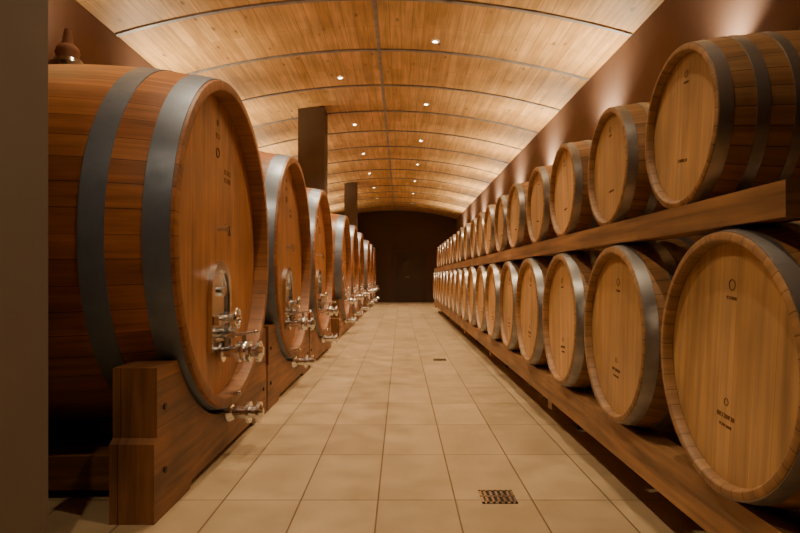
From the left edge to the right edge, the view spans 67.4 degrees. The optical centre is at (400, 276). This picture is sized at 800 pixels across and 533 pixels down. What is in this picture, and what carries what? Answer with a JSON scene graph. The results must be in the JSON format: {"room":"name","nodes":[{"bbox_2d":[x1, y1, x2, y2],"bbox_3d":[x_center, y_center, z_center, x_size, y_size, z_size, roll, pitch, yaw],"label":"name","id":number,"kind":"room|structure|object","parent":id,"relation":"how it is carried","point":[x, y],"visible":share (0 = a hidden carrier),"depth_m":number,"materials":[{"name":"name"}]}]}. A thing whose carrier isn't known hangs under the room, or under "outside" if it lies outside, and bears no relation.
{"room":"wine cellar","nodes":[
{"label":"wine cellar","id":0,"kind":"room"},
{"bbox_2d":[48,0,154,67],"bbox_3d":[-2.940,-0.807,11.000,0.200,3.715,28.400,0,0,0],"label":"wall","id":1,"kind":"structure","parent":0,"point":[97,44],"depth_m":5.43,"materials":[{"name":"brown paint"}]},
{"bbox_2d":[76,0,663,218],"bbox_3d":[-0.270,-2.658,11.000,5.207,0.485,28.000,0,0,0],"label":"ceiling","id":2,"kind":"structure","parent":0,"point":[199,43],"depth_m":7.63,"materials":[{"name":"brown wood"}]},
{"bbox_2d":[115,0,631,218],"bbox_3d":[-0.270,-2.593,11.000,5.133,0.384,28.000,0,0,0],"label":"trim","id":3,"kind":"structure","parent":2,"relation":"attached to","point":[191,16],"depth_m":7.35,"materials":[{"name":"grey metal"}]},
{"bbox_2d":[431,39,439,43],"bbox_3d":[0.400,-2.748,7.000,0.103,0.018,0.103,0,0,7],"label":"recessed light","id":4,"kind":"object","parent":2,"relation":"in","point":[435,41],"visible":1,"depth_m":6.99,"materials":[{"name":"white"}]},
{"bbox_2d":[358,211,455,301],"bbox_3d":[-0.270,-0.983,25.100,5.140,4.065,0.200,0,0,0],"label":"wall","id":5,"kind":"structure","parent":0,"point":[386,231],"depth_m":25.00,"materials":[{"name":"paint"}]},
{"bbox_2d":[393,249,427,301],"bbox_3d":[0.400,-0.051,24.929,1.440,2.197,0.137,0,0,0],"label":"door","id":6,"kind":"structure","parent":5,"relation":"in","point":[410,266],"depth_m":24.92,"materials":[{"name":"paint"}]},
{"bbox_2d":[48,302,799,532],"bbox_3d":[-0.270,1.100,11.000,5.540,0.100,28.400,0,0,0],"label":"floor","id":7,"kind":"structure","parent":0,"point":[381,435],"depth_m":3.40,"materials":[{"name":"tile"}]},
{"bbox_2d":[0,0,47,532],"bbox_3d":[-1.685,-0.788,1.955,0.830,3.677,0.410,0,0,0],"label":"pillar","id":8,"kind":"structure","parent":7,"relation":"on","point":[23,23],"depth_m":2.02,"materials":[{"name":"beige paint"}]},
{"bbox_2d":[48,328,265,524],"bbox_3d":[-1.796,0.720,3.600,1.518,0.660,2.120,0,0,0],"label":"cradle","id":9,"kind":"object","parent":7,"relation":"on","point":[162,439],"visible":0.55,"depth_m":2.70,"materials":[{"name":"brown wood"}]},
{"bbox_2d":[48,28,268,422],"bbox_3d":[-1.712,-0.305,3.600,1.775,2.359,2.060,0,0,0],"label":"wine cask","id":10,"kind":"object","parent":9,"relation":"on","point":[158,236],"visible":0.84,"depth_m":2.80,"materials":[{"name":"brown wood"}]},
{"bbox_2d":[263,315,308,410],"bbox_3d":[-1.796,0.720,5.760,1.518,0.660,2.120,0,0,0],"label":"cradle","id":11,"kind":"object","parent":7,"relation":"on","point":[280,374],"visible":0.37,"depth_m":5.04,"materials":[{"name":"brown wood"}]},
{"bbox_2d":[259,151,314,367],"bbox_3d":[-1.712,-0.305,5.760,1.775,2.359,2.060,0,0,0],"label":"wine cask","id":12,"kind":"object","parent":11,"relation":"on","point":[289,230],"visible":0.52,"depth_m":5.71,"materials":[{"name":"brown wood"}]},
{"bbox_2d":[298,107,327,196],"bbox_3d":[-1.430,-0.829,9.765,0.420,3.758,0.430,0,0,0],"label":"pillar","id":13,"kind":"structure","parent":7,"relation":"on","point":[312,121],"depth_m":9.55,"materials":[{"name":"beige paint"}]},
{"bbox_2d":[309,310,330,368],"bbox_3d":[-1.796,0.720,7.920,1.518,0.660,2.120,0,0,0],"label":"cradle","id":14,"kind":"object","parent":7,"relation":"on","point":[316,347],"visible":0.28,"depth_m":7.42,"materials":[{"name":"brown wood"}]},
{"bbox_2d":[306,187,338,342],"bbox_3d":[-1.712,-0.305,7.920,1.775,2.359,2.060,0,0,0],"label":"wine cask","id":15,"kind":"object","parent":14,"relation":"on","point":[321,292],"visible":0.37,"depth_m":7.91,"materials":[{"name":"brown wood"}]},
{"bbox_2d":[331,299,349,338],"bbox_3d":[-1.796,0.720,11.200,1.518,0.660,2.120,0,0,0],"label":"cradle","id":16,"kind":"object","parent":7,"relation":"on","point":[338,325],"visible":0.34,"depth_m":10.20,"materials":[{"name":"brown wood"}]},
{"bbox_2d":[331,213,356,323],"bbox_3d":[-1.712,-0.305,11.200,1.775,2.359,2.060,0,0,0],"label":"wine cask","id":17,"kind":"object","parent":16,"relation":"on","point":[342,261],"visible":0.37,"depth_m":10.70,"materials":[{"name":"brown wood"}]},
{"bbox_2d":[344,182,357,231],"bbox_3d":[-1.445,-0.830,17.350,0.350,3.761,0.400,0,0,0],"label":"pillar","id":18,"kind":"structure","parent":7,"relation":"on","point":[351,188],"depth_m":17.15,"materials":[{"name":"beige paint"}]},
{"bbox_2d":[350,304,357,327],"bbox_3d":[-1.796,0.720,13.360,1.518,0.660,2.120,0,0,0],"label":"cradle","id":19,"kind":"object","parent":7,"relation":"on","point":[351,309],"visible":0.17,"depth_m":12.67,"materials":[{"name":"brown wood"}]},
{"bbox_2d":[350,225,363,315],"bbox_3d":[-1.712,-0.305,13.360,1.775,2.359,2.060,0,0,0],"label":"wine cask","id":20,"kind":"object","parent":19,"relation":"on","point":[353,229],"visible":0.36,"depth_m":13.52,"materials":[{"name":"brown wood"}]},
{"bbox_2d":[357,300,362,319],"bbox_3d":[-1.796,0.720,15.520,1.518,0.660,2.120,0,0,0],"label":"cradle","id":21,"kind":"object","parent":7,"relation":"on","point":[358,305],"visible":0.14,"depth_m":14.75,"materials":[{"name":"brown wood"}]},
{"bbox_2d":[357,232,368,310],"bbox_3d":[-1.712,-0.305,15.520,1.775,2.359,2.060,0,0,0],"label":"wine cask","id":22,"kind":"object","parent":21,"relation":"on","point":[360,235],"visible":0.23,"depth_m":15.77,"materials":[{"name":"brown wood"}]},
{"bbox_2d":[363,290,368,312],"bbox_3d":[-1.796,0.720,18.800,1.518,0.660,2.120,0,0,0],"label":"cradle","id":23,"kind":"object","parent":7,"relation":"on","point":[365,302],"visible":0.16,"depth_m":17.77,"materials":[{"name":"brown wood"}]},
{"bbox_2d":[364,240,374,304],"bbox_3d":[-1.712,-0.305,18.800,1.775,2.359,2.060,0,0,0],"label":"wine cask","id":24,"kind":"object","parent":23,"relation":"on","point":[367,279],"visible":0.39,"depth_m":18.46,"materials":[{"name":"brown wood"}]},
{"bbox_2d":[478,490,517,503],"bbox_3d":[0.460,1.047,2.860,0.165,0.006,0.165,0,0,0],"label":"floor drain","id":25,"kind":"object","parent":7,"relation":"on","point":[487,496],"visible":1,"depth_m":2.85,"materials":[{"name":"silver metal"}]},
{"bbox_2d":[434,179,799,532],"bbox_3d":[1.510,0.398,9.875,1.020,1.304,17.050,0,0,0],"label":"rack","id":26,"kind":"object","parent":7,"relation":"on","point":[662,463],"visible":0.39,"depth_m":2.34,"materials":[{"name":"brown wood"}]},
{"bbox_2d":[433,272,435,299],"bbox_3d":[1.518,0.259,17.786,1.107,0.925,0.917,0,0,1],"label":"barrel","id":27,"kind":"object","parent":26,"relation":"on","point":[434,272],"visible":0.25,"depth_m":17.69,"materials":[{"name":"brown wood"}]},
{"bbox_2d":[435,272,436,300],"bbox_3d":[1.524,0.259,16.856,1.100,0.928,0.920,0,0,-1],"label":"barrel","id":28,"kind":"object","parent":26,"relation":"on","point":[436,272],"visible":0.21,"depth_m":17.03,"materials":[{"name":"brown wood"}]},
{"bbox_2d":[437,247,438,267],"bbox_3d":[1.519,-0.575,17.214,0.950,0.719,0.694,0,0,0],"label":"barrel","id":29,"kind":"object","parent":26,"relation":"on","point":[437,247],"visible":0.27,"depth_m":17.17,"materials":[{"name":"brown wood"}]},
{"bbox_2d":[437,271,439,301],"bbox_3d":[1.522,0.259,15.914,1.100,0.928,0.919,0,0,0],"label":"barrel","id":30,"kind":"object","parent":26,"relation":"on","point":[439,271],"visible":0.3,"depth_m":16.11,"materials":[{"name":"brown wood"}]},
{"bbox_2d":[439,245,440,266],"bbox_3d":[1.518,-0.575,16.373,0.959,0.716,0.690,0,0,2],"label":"barrel","id":31,"kind":"object","parent":26,"relation":"on","point":[439,245],"visible":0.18,"depth_m":16.23,"materials":[{"name":"brown wood"}]},
{"bbox_2d":[439,271,441,303],"bbox_3d":[1.516,0.259,14.979,1.100,0.928,0.919,0,0,0],"label":"barrel","id":32,"kind":"object","parent":26,"relation":"on","point":[440,272],"visible":0.13,"depth_m":15.18,"materials":[{"name":"brown wood"}]},
{"bbox_2d":[441,243,442,266],"bbox_3d":[1.524,-0.575,15.549,0.950,0.716,0.690,0,0,0],"label":"barrel","id":33,"kind":"object","parent":26,"relation":"on","point":[442,243],"visible":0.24,"depth_m":15.52,"materials":[{"name":"brown wood"}]},
{"bbox_2d":[441,271,444,305],"bbox_3d":[1.519,0.259,14.039,1.100,0.944,0.936,0,1,0],"label":"barrel","id":34,"kind":"object","parent":26,"relation":"on","point":[443,272],"visible":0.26,"depth_m":14.17,"materials":[{"name":"brown wood"}]},
{"bbox_2d":[443,241,445,265],"bbox_3d":[1.524,-0.575,14.716,0.950,0.716,0.691,0,0,0],"label":"barrel","id":35,"kind":"object","parent":26,"relation":"on","point":[444,243],"visible":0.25,"depth_m":14.51,"materials":[{"name":"brown wood"}]},
{"bbox_2d":[444,270,448,307],"bbox_3d":[1.522,0.259,13.096,1.100,0.938,0.931,0,-1,0],"label":"barrel","id":36,"kind":"object","parent":26,"relation":"on","point":[446,271],"visible":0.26,"depth_m":13.29,"materials":[{"name":"brown wood"}]},
{"bbox_2d":[446,239,448,264],"bbox_3d":[1.529,-0.576,13.886,0.958,0.715,0.688,0,0,1],"label":"barrel","id":37,"kind":"object","parent":26,"relation":"on","point":[447,240],"visible":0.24,"depth_m":13.72,"materials":[{"name":"brown wood"}]},
{"bbox_2d":[447,270,452,309],"bbox_3d":[1.522,0.259,12.168,1.100,0.928,0.920,0,0,-1],"label":"barrel","id":38,"kind":"object","parent":26,"relation":"on","point":[449,280],"visible":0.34,"depth_m":12.36,"materials":[{"name":"brown wood"}]},
{"bbox_2d":[448,237,451,264],"bbox_3d":[1.533,-0.575,13.067,0.950,0.716,0.690,0,0,-1],"label":"barrel","id":39,"kind":"object","parent":26,"relation":"on","point":[450,238],"visible":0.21,"depth_m":13.17,"materials":[{"name":"brown wood"}]},
{"bbox_2d":[451,269,456,312],"bbox_3d":[1.522,0.259,11.220,1.108,0.927,0.919,0,0,1],"label":"barrel","id":40,"kind":"object","parent":26,"relation":"on","point":[453,283],"visible":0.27,"depth_m":11.35,"materials":[{"name":"brown wood"}]},
{"bbox_2d":[452,234,456,263],"bbox_3d":[1.527,-0.575,12.223,0.959,0.716,0.690,0,0,2],"label":"barrel","id":41,"kind":"object","parent":26,"relation":"on","point":[453,235],"visible":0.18,"depth_m":12.07,"materials":[{"name":"brown wood"}]},
{"bbox_2d":[455,231,459,262],"bbox_3d":[1.536,-0.575,11.401,0.950,0.733,0.708,0,1,0],"label":"barrel","id":42,"kind":"object","parent":26,"relation":"on","point":[457,233],"visible":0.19,"depth_m":11.59,"materials":[{"name":"brown wood"}]},
{"bbox_2d":[455,268,462,315],"bbox_3d":[1.520,0.259,10.288,1.100,0.928,0.920,0,0,0],"label":"barrel","id":43,"kind":"object","parent":26,"relation":"on","point":[459,271],"visible":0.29,"depth_m":10.45,"materials":[{"name":"brown wood"}]},
{"bbox_2d":[458,227,464,261],"bbox_3d":[1.514,-0.575,10.571,0.950,0.716,0.690,0,0,0],"label":"barrel","id":44,"kind":"object","parent":26,"relation":"on","point":[461,231],"visible":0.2,"depth_m":10.51,"materials":[{"name":"brown wood"}]},
{"bbox_2d":[461,267,469,320],"bbox_3d":[1.517,0.259,9.345,1.108,0.926,0.918,0,0,1],"label":"barrel","id":45,"kind":"object","parent":26,"relation":"on","point":[464,277],"visible":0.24,"depth_m":9.48,"materials":[{"name":"brown wood"}]},
{"bbox_2d":[464,223,471,260],"bbox_3d":[1.518,-0.576,9.735,0.959,0.715,0.689,0,0,2],"label":"barrel","id":46,"kind":"object","parent":26,"relation":"on","point":[467,229],"visible":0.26,"depth_m":9.56,"materials":[{"name":"brown wood"}]},
{"bbox_2d":[467,266,478,325],"bbox_3d":[1.517,0.259,8.409,1.100,0.936,0.929,0,-1,0],"label":"barrel","id":47,"kind":"object","parent":26,"relation":"on","point":[471,283],"visible":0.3,"depth_m":8.41,"materials":[{"name":"brown wood"}]},
{"bbox_2d":[470,218,477,258],"bbox_3d":[1.537,-0.575,8.909,0.950,0.727,0.702,0,1,0],"label":"barrel","id":48,"kind":"object","parent":26,"relation":"on","point":[474,221],"visible":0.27,"depth_m":9.04,"materials":[{"name":"brown wood"}]},
{"bbox_2d":[476,212,486,256],"bbox_3d":[1.524,-0.575,8.084,0.950,0.716,0.690,0,0,-1],"label":"barrel","id":49,"kind":"object","parent":26,"relation":"on","point":[480,247],"visible":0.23,"depth_m":8.14,"materials":[{"name":"brown wood"}]},
{"bbox_2d":[475,264,489,331],"bbox_3d":[1.523,0.259,7.474,1.108,0.926,0.918,0,0,1],"label":"barrel","id":50,"kind":"object","parent":26,"relation":"on","point":[482,269],"visible":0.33,"depth_m":7.51,"materials":[{"name":"brown wood"}]},
{"bbox_2d":[484,204,497,254],"bbox_3d":[1.517,-0.575,7.248,0.950,0.727,0.702,0,1,0],"label":"barrel","id":51,"kind":"object","parent":26,"relation":"on","point":[489,236],"visible":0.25,"depth_m":7.18,"materials":[{"name":"brown wood"}]},
{"bbox_2d":[485,262,504,339],"bbox_3d":[1.518,0.259,6.535,1.108,0.926,0.919,0,0,1],"label":"barrel","id":52,"kind":"object","parent":26,"relation":"on","point":[492,285],"visible":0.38,"depth_m":6.50,"materials":[{"name":"brown wood"}]},
{"bbox_2d":[494,195,511,251],"bbox_3d":[1.520,-0.575,6.421,0.950,0.716,0.690,0,0,0],"label":"barrel","id":53,"kind":"object","parent":26,"relation":"on","point":[500,221],"visible":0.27,"depth_m":6.41,"materials":[{"name":"brown wood"}]},
{"bbox_2d":[499,260,523,350],"bbox_3d":[1.525,0.258,5.593,1.108,0.926,0.918,0,0,1],"label":"barrel","id":54,"kind":"object","parent":26,"relation":"on","point":[510,270],"visible":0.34,"depth_m":5.59,"materials":[{"name":"brown wood"}]},
{"bbox_2d":[507,181,532,248],"bbox_3d":[1.515,-0.575,5.596,0.950,0.735,0.710,0,2,-1],"label":"barrel","id":55,"kind":"object","parent":26,"relation":"on","point":[517,229],"visible":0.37,"depth_m":5.47,"materials":[{"name":"brown wood"}]},
{"bbox_2d":[515,255,553,366],"bbox_3d":[1.517,0.259,4.667,1.100,0.928,0.920,0,0,0],"label":"barrel","id":56,"kind":"object","parent":26,"relation":"on","point":[533,271],"visible":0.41,"depth_m":4.58,"materials":[{"name":"brown wood"}]},
{"bbox_2d":[526,165,557,242],"bbox_3d":[1.534,-0.575,4.763,0.950,0.716,0.690,0,0,0],"label":"barrel","id":57,"kind":"object","parent":26,"relation":"on","point":[539,223],"visible":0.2,"depth_m":4.68,"materials":[{"name":"brown wood"}]},
{"bbox_2d":[542,248,605,390],"bbox_3d":[1.519,0.259,3.722,1.104,0.926,0.918,0,0,1],"label":"barrel","id":58,"kind":"object","parent":26,"relation":"on","point":[568,274],"visible":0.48,"depth_m":3.60,"materials":[{"name":"brown wood"}]},
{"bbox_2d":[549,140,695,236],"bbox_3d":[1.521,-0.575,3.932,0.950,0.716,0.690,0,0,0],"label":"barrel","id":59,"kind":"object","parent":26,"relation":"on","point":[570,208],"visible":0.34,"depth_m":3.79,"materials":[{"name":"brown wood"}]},
{"bbox_2d":[584,235,705,432],"bbox_3d":[1.518,0.258,2.785,1.108,0.926,0.918,0,0,1],"label":"barrel","id":60,"kind":"object","parent":26,"relation":"on","point":[629,284],"visible":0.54,"depth_m":2.63,"materials":[{"name":"brown wood"}]},
{"bbox_2d":[588,102,709,234],"bbox_3d":[1.529,-0.575,3.098,0.958,0.716,0.690,0,0,1],"label":"barrel","id":61,"kind":"object","parent":26,"relation":"on","point":[619,187],"visible":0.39,"depth_m":2.96,"materials":[{"name":"brown wood"}]},
{"bbox_2d":[645,30,799,208],"bbox_3d":[1.515,-0.575,2.267,0.950,0.716,0.690,0,0,0],"label":"barrel","id":62,"kind":"object","parent":26,"relation":"on","point":[723,116],"visible":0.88,"depth_m":2.03,"materials":[{"name":"brown wood"}]},
{"bbox_2d":[661,221,799,512],"bbox_3d":[1.524,0.259,1.855,1.100,0.928,0.920,0,0,0],"label":"barrel","id":63,"kind":"object","parent":26,"relation":"on","point":[730,330],"visible":1,"depth_m":1.77,"materials":[{"name":"brown wood"}]},
{"bbox_3d":[-1.796,0.720,20.960,1.518,0.660,2.120,0,0,0],"label":"cradle","id":64,"kind":"object","parent":7,"relation":"on","visible":0},
{"bbox_2d":[370,244,376,301],"bbox_3d":[-1.712,-0.305,20.960,1.775,2.359,2.060,0,0,0],"label":"wine cask","id":65,"kind":"object","parent":64,"relation":"on","point":[371,245],"visible":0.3,"depth_m":21.40,"materials":[{"name":"brown wood"}]},
{"bbox_2d":[456,0,799,232],"bbox_3d":[2.400,-0.807,11.000,0.200,3.715,28.400,0,0,0],"label":"wall","id":66,"kind":"structure","parent":0,"point":[630,75],"depth_m":5.81,"materials":[{"name":"brown paint"}]},
{"bbox_3d":[-1.796,0.720,23.120,1.518,0.660,2.120,0,0,0],"label":"cradle","id":67,"kind":"object","parent":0,"visible":0},
{"bbox_2d":[373,247,379,299],"bbox_3d":[-1.712,-0.305,23.120,1.775,2.359,2.060,0,0,0],"label":"wine cask","id":68,"kind":"object","parent":67,"relation":"on","point":[374,251],"visible":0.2,"depth_m":23.53,"materials":[{"name":"brown wood"}]}
]}

